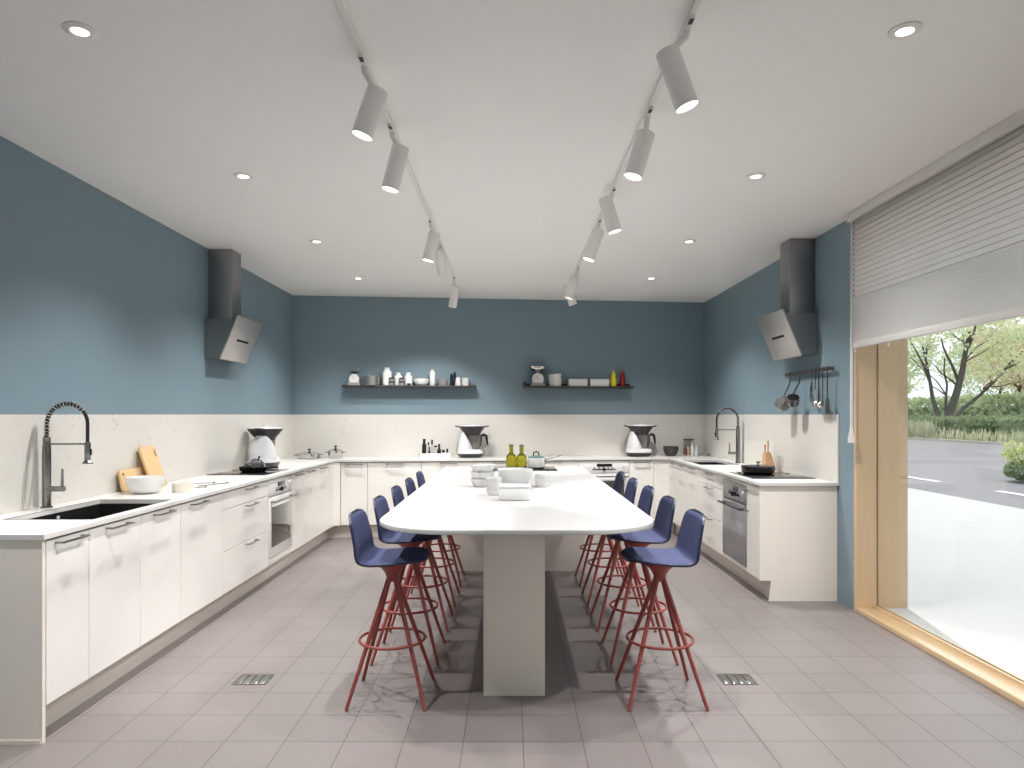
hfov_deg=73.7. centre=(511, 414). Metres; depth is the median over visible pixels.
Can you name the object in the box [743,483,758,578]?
base cabinet
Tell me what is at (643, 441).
steel bowl
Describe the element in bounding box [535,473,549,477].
bowl
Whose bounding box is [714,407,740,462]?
tap
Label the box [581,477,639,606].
bar stool
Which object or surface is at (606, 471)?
oven
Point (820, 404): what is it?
cup
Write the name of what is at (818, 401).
ladle
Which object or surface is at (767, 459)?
block
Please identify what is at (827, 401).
spatula
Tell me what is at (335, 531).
plinth
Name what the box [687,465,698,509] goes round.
base cabinet
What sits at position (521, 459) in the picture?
oil bottle
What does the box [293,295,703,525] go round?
wall
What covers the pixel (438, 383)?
bowl
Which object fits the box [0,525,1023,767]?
floor
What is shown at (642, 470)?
base cabinet
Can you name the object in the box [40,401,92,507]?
tap
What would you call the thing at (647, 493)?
bar stool
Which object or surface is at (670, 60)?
track spotlight
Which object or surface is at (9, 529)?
countertop
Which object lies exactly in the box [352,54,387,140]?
track spotlight
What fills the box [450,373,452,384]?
pepper mill
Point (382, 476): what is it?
base cabinet
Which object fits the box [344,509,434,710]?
bar stool
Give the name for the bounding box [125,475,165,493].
mixing bowl
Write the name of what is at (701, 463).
basin
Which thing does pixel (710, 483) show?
base cabinet
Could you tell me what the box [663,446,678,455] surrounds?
stoneware bowl
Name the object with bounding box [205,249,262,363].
extractor hood
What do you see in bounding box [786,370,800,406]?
pan
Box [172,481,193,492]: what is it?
dish
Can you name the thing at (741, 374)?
wall
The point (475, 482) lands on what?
serving bowl
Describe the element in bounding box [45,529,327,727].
plinth
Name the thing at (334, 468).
cabinet filler
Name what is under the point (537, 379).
kitchen scale
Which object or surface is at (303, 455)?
pot
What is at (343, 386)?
wall shelf
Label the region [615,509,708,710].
bar stool
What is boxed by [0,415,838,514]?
backsplash
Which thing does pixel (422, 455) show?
tray
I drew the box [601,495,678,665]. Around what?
bar stool
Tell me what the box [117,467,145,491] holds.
cutting board
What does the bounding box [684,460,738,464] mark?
undermount sink
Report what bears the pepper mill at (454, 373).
on the wall shelf at (343, 386)
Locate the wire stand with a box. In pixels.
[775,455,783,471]
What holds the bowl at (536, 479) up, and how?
on the bowl at (538, 484)
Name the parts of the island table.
leg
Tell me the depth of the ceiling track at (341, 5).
3.15 m
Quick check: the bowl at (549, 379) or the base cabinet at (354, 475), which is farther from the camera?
the bowl at (549, 379)
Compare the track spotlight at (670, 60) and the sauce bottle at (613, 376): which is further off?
the sauce bottle at (613, 376)
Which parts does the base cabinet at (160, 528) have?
handle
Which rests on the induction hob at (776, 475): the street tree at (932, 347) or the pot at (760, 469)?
the pot at (760, 469)
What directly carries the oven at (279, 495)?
on the floor
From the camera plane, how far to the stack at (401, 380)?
8.17 m
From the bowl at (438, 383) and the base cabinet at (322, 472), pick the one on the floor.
the base cabinet at (322, 472)
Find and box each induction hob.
[206,469,287,474]
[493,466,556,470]
[730,472,815,478]
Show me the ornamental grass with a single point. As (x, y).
(926, 430)
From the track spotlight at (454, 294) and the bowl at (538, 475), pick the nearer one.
the bowl at (538, 475)
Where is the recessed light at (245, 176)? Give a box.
[233,172,253,179]
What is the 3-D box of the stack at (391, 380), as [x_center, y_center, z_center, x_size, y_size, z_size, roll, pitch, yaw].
[-1.438,-0.396,8.187,0.066,0.091,0.066,0,0,-6]
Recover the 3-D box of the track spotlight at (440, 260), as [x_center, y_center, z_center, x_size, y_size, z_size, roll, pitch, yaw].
[-0.606,-1.301,5.783,0.091,0.226,0.230,0,0,10]
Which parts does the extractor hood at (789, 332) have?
panel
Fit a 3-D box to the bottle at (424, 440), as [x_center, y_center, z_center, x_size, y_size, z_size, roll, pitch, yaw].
[-1.039,0.399,8.127,0.052,0.215,0.052,0,0,0]
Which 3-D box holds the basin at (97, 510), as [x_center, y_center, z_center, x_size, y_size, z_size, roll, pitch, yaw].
[-2.272,0.633,3.737,0.451,0.188,0.798,0,0,0]
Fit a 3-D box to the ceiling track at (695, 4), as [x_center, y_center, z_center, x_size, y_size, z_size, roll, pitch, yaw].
[0.640,-1.425,3.975,0.023,0.020,6.350,0,0,0]
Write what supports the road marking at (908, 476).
on the road
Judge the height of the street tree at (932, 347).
10.286 m
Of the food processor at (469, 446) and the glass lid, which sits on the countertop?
the food processor at (469, 446)
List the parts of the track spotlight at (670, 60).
stem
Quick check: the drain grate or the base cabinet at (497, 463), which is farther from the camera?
the base cabinet at (497, 463)
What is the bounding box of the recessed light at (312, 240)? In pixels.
[310,239,323,242]
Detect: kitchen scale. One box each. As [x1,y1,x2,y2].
[348,368,360,384]
[529,366,545,385]
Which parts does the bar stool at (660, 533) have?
leg, leg, leg, leg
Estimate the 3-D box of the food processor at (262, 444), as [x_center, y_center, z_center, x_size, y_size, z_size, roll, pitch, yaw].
[-2.429,0.309,6.724,0.344,0.412,0.346,0,0,-43]
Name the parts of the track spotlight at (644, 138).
stem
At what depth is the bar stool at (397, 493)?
4.55 m
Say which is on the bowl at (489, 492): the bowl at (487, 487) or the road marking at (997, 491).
the bowl at (487, 487)
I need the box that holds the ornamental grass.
[908,418,1023,442]
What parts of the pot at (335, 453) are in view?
pot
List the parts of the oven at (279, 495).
control panel, oven door, panel, handle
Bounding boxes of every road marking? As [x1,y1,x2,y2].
[908,476,941,481]
[997,491,1023,495]
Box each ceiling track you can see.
[335,0,455,277]
[572,0,701,275]
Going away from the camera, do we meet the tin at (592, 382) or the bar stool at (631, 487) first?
the bar stool at (631, 487)
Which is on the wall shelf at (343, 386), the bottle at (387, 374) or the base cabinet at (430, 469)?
the bottle at (387, 374)
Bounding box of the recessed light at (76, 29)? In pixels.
[62,21,97,39]
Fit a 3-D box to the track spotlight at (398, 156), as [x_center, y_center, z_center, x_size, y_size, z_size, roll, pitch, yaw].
[-0.578,-1.262,3.379,0.136,0.306,0.128,0,0,0]
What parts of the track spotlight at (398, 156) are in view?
stem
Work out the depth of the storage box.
4.08 m
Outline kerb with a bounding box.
[908,437,1023,445]
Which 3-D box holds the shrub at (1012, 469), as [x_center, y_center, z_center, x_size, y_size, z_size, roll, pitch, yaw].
[11.168,0.998,14.341,1.398,0.962,1.398,0,0,0]
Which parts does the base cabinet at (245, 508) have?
drawer, drawer, drawer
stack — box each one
[389,378,393,384]
[399,378,403,384]
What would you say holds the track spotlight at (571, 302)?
hanging from the ceiling track at (695, 4)
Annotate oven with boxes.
[266,474,296,565]
[577,460,628,496]
[717,476,747,570]
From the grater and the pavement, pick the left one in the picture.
the grater
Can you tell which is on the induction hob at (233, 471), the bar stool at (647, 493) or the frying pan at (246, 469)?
the frying pan at (246, 469)
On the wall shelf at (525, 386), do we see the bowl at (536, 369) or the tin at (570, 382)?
the tin at (570, 382)
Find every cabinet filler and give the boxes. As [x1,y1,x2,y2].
[329,462,340,527]
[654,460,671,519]
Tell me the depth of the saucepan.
6.36 m
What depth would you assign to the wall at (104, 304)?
4.46 m
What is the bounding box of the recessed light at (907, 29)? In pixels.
[888,21,922,39]
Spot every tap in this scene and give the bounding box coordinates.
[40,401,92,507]
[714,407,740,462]
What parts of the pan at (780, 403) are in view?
handle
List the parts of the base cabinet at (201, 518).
door, handle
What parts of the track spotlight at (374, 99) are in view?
stem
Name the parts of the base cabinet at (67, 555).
handle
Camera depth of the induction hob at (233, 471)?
5.99 m
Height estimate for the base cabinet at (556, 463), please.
0.715 m
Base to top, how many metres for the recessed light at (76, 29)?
0.010 m
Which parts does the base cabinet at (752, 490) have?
handle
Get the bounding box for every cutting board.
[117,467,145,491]
[138,446,166,485]
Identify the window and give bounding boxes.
[854,338,1023,707]
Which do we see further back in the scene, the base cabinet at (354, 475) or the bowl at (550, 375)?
the bowl at (550, 375)
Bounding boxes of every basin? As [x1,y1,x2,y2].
[31,504,150,518]
[693,462,727,464]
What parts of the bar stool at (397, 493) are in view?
leg, leg, leg, leg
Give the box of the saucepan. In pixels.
[528,451,561,468]
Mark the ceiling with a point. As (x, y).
(514, 119)
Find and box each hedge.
[908,391,1023,422]
[908,415,1023,441]
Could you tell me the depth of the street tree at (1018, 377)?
49.49 m
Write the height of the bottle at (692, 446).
0.165 m
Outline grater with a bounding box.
[810,369,812,401]
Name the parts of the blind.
pull cord, rail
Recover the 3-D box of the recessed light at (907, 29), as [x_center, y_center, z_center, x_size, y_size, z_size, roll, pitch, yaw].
[1.468,-1.429,2.547,0.114,0.010,0.114,0,0,0]
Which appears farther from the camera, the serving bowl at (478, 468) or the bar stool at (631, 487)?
the bar stool at (631, 487)
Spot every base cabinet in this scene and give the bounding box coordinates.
[45,529,89,704]
[87,515,139,677]
[100,493,221,620]
[136,504,179,645]
[221,481,267,594]
[289,471,304,550]
[303,468,315,543]
[314,464,328,535]
[341,462,367,524]
[368,461,421,524]
[422,461,474,481]
[475,461,505,465]
[527,460,577,466]
[629,460,653,519]
[670,461,677,524]
[677,463,686,526]
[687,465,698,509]
[699,469,724,554]
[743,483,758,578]
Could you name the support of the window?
in the wall at (741, 374)
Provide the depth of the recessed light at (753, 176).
4.09 m
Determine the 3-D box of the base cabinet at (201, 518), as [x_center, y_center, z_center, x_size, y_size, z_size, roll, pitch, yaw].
[-2.256,0.902,4.452,0.571,0.715,0.598,0,0,0]
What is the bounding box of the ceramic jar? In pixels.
[455,377,460,385]
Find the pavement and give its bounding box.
[908,488,1023,660]
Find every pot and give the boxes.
[294,449,324,458]
[324,445,345,458]
[360,376,381,384]
[528,458,544,467]
[741,461,774,474]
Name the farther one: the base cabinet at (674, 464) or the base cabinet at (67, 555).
the base cabinet at (674, 464)
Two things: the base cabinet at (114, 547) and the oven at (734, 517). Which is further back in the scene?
the oven at (734, 517)
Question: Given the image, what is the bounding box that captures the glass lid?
[246,456,265,467]
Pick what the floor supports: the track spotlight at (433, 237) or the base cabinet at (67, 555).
the base cabinet at (67, 555)
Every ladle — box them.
[811,367,819,406]
[815,368,824,407]
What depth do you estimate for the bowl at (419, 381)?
8.21 m
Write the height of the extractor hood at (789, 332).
0.959 m
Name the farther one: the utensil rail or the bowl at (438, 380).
the bowl at (438, 380)
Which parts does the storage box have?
lid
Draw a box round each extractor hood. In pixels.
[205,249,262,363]
[756,238,817,360]
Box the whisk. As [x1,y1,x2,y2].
[811,368,817,402]
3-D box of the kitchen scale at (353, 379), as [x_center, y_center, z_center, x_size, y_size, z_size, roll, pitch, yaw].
[-1.886,-0.454,8.198,0.150,0.207,0.116,0,0,-6]
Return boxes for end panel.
[0,540,44,744]
[759,486,836,600]
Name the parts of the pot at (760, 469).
pot, lid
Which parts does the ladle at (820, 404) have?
handle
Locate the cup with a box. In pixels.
[815,401,824,407]
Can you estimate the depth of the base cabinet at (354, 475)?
7.76 m
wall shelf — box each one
[341,385,476,387]
[523,382,633,388]
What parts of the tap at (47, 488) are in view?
lever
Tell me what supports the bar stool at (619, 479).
on the floor
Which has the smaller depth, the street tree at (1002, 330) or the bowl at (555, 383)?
the bowl at (555, 383)
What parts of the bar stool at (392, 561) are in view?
leg, leg, leg, leg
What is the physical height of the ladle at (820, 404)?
0.320 m
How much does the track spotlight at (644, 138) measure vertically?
0.306 m
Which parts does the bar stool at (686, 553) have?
leg, leg, leg, leg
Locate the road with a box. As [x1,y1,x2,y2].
[908,439,1023,508]
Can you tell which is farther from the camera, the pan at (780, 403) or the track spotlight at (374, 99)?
the pan at (780, 403)
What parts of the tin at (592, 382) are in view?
tin lid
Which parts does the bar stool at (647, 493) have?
leg, leg, leg, leg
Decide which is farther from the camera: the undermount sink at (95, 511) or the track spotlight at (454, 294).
the track spotlight at (454, 294)
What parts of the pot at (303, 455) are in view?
lid, pot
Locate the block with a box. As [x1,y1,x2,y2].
[762,452,775,469]
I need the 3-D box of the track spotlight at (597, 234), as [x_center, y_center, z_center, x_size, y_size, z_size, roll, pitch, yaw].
[0.605,-1.269,4.999,0.156,0.292,0.128,0,0,0]
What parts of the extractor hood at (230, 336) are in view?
panel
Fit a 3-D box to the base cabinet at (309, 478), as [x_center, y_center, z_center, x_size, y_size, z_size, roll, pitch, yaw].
[-2.256,0.902,6.802,0.571,0.715,0.418,0,0,0]
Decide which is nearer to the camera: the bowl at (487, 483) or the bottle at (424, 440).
the bowl at (487, 483)
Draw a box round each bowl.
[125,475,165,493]
[413,378,428,384]
[437,379,447,381]
[437,382,447,384]
[461,381,468,385]
[467,435,481,448]
[470,464,494,472]
[470,478,486,486]
[471,471,494,479]
[486,476,501,481]
[486,481,501,485]
[486,485,498,489]
[486,489,498,494]
[497,467,532,483]
[529,366,545,373]
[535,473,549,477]
[535,477,549,481]
[535,481,549,486]
[548,374,560,377]
[548,378,561,381]
[548,381,561,385]
[636,435,649,448]
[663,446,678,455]
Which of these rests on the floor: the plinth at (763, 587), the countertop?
the plinth at (763, 587)
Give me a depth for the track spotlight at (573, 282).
6.60 m
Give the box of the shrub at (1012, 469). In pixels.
[1000,440,1023,481]
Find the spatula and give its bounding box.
[825,366,829,412]
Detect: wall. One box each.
[0,136,292,414]
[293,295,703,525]
[704,220,853,609]
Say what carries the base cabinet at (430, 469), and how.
on the floor
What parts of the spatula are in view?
blade, handle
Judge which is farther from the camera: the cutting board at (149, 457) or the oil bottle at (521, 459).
the oil bottle at (521, 459)
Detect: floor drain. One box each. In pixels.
[231,674,273,684]
[716,674,758,684]
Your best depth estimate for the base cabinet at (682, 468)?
7.53 m
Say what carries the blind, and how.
attached to the window
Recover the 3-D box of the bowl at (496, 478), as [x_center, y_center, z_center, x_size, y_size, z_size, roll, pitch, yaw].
[-0.114,0.421,4.390,0.108,0.040,0.108,0,0,0]
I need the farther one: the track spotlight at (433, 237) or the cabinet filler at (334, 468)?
the cabinet filler at (334, 468)
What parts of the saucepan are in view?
lid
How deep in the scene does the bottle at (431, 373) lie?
8.27 m
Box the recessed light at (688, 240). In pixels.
[682,239,695,242]
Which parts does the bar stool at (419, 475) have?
leg, leg, leg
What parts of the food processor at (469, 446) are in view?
steamer lid, handle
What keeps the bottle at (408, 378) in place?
on the wall shelf at (343, 386)
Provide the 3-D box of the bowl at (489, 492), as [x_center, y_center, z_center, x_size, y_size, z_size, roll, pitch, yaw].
[-0.112,0.497,4.390,0.108,0.034,0.108,0,0,0]
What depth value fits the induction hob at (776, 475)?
5.61 m
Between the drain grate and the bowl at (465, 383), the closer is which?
the drain grate
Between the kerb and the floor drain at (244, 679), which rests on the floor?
the floor drain at (244, 679)
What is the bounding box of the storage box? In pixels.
[498,483,530,500]
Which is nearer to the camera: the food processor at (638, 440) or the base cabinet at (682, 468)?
the base cabinet at (682, 468)
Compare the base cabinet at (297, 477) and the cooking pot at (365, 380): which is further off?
the cooking pot at (365, 380)
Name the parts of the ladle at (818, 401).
handle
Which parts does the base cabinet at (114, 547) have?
handle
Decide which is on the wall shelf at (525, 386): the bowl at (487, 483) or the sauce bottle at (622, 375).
the sauce bottle at (622, 375)
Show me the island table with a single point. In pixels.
(513, 543)
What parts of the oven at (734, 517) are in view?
handle, trim, oven door, panel, control panel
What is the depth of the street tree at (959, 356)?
74.54 m
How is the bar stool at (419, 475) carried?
on the floor
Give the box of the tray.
[418,453,452,457]
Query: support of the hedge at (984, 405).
on the ground
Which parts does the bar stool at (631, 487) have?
leg, leg, leg, leg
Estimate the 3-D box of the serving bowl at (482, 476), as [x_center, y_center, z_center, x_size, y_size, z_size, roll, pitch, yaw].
[-0.205,0.438,4.900,0.180,0.056,0.180,0,0,0]
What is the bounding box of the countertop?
[0,455,838,539]
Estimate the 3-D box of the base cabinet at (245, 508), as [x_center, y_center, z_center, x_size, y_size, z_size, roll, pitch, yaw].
[-2.256,0.902,5.202,0.571,0.715,0.898,0,0,0]
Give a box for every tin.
[567,379,587,385]
[588,379,608,385]
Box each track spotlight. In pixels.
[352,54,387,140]
[382,123,408,192]
[422,219,439,262]
[435,244,447,274]
[448,276,459,307]
[563,283,576,305]
[565,267,578,299]
[583,219,603,261]
[599,187,620,233]
[624,107,654,180]
[656,15,698,112]
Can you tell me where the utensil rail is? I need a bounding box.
[785,366,833,375]
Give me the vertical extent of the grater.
0.269 m
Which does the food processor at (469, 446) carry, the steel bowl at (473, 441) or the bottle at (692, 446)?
the steel bowl at (473, 441)
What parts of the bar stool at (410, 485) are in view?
leg, leg, leg, leg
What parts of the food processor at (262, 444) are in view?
steamer lid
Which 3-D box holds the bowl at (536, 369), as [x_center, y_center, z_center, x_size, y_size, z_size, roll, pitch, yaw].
[0.318,-0.545,8.415,0.215,0.090,0.215,0,0,-6]
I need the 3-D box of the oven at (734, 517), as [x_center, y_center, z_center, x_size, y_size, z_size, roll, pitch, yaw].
[2.121,0.902,5.777,0.588,0.715,0.606,0,0,0]
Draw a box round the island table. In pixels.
[380,467,652,695]
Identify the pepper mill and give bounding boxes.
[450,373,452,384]
[453,372,455,385]
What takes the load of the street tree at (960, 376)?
on the ground
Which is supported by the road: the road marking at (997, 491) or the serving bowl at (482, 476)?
the road marking at (997, 491)
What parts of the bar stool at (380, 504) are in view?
leg, leg, leg, leg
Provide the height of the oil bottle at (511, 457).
0.226 m
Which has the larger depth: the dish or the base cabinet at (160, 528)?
the dish
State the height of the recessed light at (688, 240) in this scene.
0.010 m
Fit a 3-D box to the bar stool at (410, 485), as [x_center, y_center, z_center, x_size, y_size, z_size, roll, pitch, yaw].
[-0.604,0.950,5.203,0.399,0.930,0.407,0,0,0]
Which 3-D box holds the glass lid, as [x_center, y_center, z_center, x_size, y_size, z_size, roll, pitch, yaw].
[-2.270,0.431,6.060,0.167,0.126,0.178,0,0,0]
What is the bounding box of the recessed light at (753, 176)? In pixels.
[746,172,765,179]
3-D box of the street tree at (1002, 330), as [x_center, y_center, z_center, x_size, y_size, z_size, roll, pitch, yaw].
[42.563,-2.931,56.990,5.850,8.686,5.692,0,0,0]
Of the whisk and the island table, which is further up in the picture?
the whisk
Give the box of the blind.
[847,108,1023,442]
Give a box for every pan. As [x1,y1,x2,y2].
[239,466,277,472]
[775,372,790,410]
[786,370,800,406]
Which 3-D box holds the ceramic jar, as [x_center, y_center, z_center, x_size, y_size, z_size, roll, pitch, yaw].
[-0.651,-0.401,8.298,0.070,0.100,0.070,0,0,-6]
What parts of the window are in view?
sill, sill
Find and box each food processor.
[247,425,282,466]
[455,423,488,457]
[624,423,656,456]
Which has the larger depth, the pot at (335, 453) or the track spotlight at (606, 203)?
the pot at (335, 453)
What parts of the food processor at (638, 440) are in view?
steamer lid, handle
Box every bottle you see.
[383,367,391,384]
[394,372,401,384]
[404,372,411,384]
[422,439,425,452]
[429,370,434,384]
[506,444,515,467]
[516,445,526,467]
[610,369,615,385]
[620,370,624,385]
[691,442,693,455]
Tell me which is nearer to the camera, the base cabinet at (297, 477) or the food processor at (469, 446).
the base cabinet at (297, 477)
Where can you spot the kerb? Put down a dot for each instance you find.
(912, 438)
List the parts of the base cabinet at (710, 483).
drawer, drawer, drawer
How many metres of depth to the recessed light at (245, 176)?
4.09 m
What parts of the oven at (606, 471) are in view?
control panel, oven door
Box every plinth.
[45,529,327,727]
[328,521,673,537]
[675,524,769,597]
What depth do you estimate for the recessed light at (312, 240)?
5.63 m
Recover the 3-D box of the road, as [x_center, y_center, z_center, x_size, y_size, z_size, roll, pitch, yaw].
[15.325,1.495,50.000,15.350,0.120,180.000,0,0,0]
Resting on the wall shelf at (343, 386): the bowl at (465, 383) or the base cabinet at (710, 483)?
the bowl at (465, 383)
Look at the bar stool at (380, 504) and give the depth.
3.95 m
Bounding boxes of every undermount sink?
[3,499,172,519]
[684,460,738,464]
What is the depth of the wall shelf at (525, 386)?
8.45 m
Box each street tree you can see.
[908,316,1023,416]
[908,336,935,393]
[936,326,1022,404]
[966,318,1023,404]
[983,330,1023,391]
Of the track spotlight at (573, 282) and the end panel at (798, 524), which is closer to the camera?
the end panel at (798, 524)
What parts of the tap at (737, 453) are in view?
lever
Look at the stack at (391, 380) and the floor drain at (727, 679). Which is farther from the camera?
the stack at (391, 380)
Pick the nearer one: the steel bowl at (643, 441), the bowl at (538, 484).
the bowl at (538, 484)
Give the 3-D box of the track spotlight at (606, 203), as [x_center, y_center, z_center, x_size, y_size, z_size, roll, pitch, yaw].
[0.625,-1.280,4.309,0.144,0.268,0.128,0,0,0]
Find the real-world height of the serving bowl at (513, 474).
0.115 m
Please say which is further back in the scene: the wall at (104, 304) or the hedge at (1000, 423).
the hedge at (1000, 423)
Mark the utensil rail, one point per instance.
(830, 367)
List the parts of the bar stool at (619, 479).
leg, leg, leg, leg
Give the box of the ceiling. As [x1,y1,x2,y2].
[0,0,1023,302]
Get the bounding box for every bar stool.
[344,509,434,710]
[370,495,445,665]
[389,485,453,631]
[404,477,459,606]
[415,471,464,586]
[574,471,625,586]
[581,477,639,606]
[590,485,656,631]
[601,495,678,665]
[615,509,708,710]

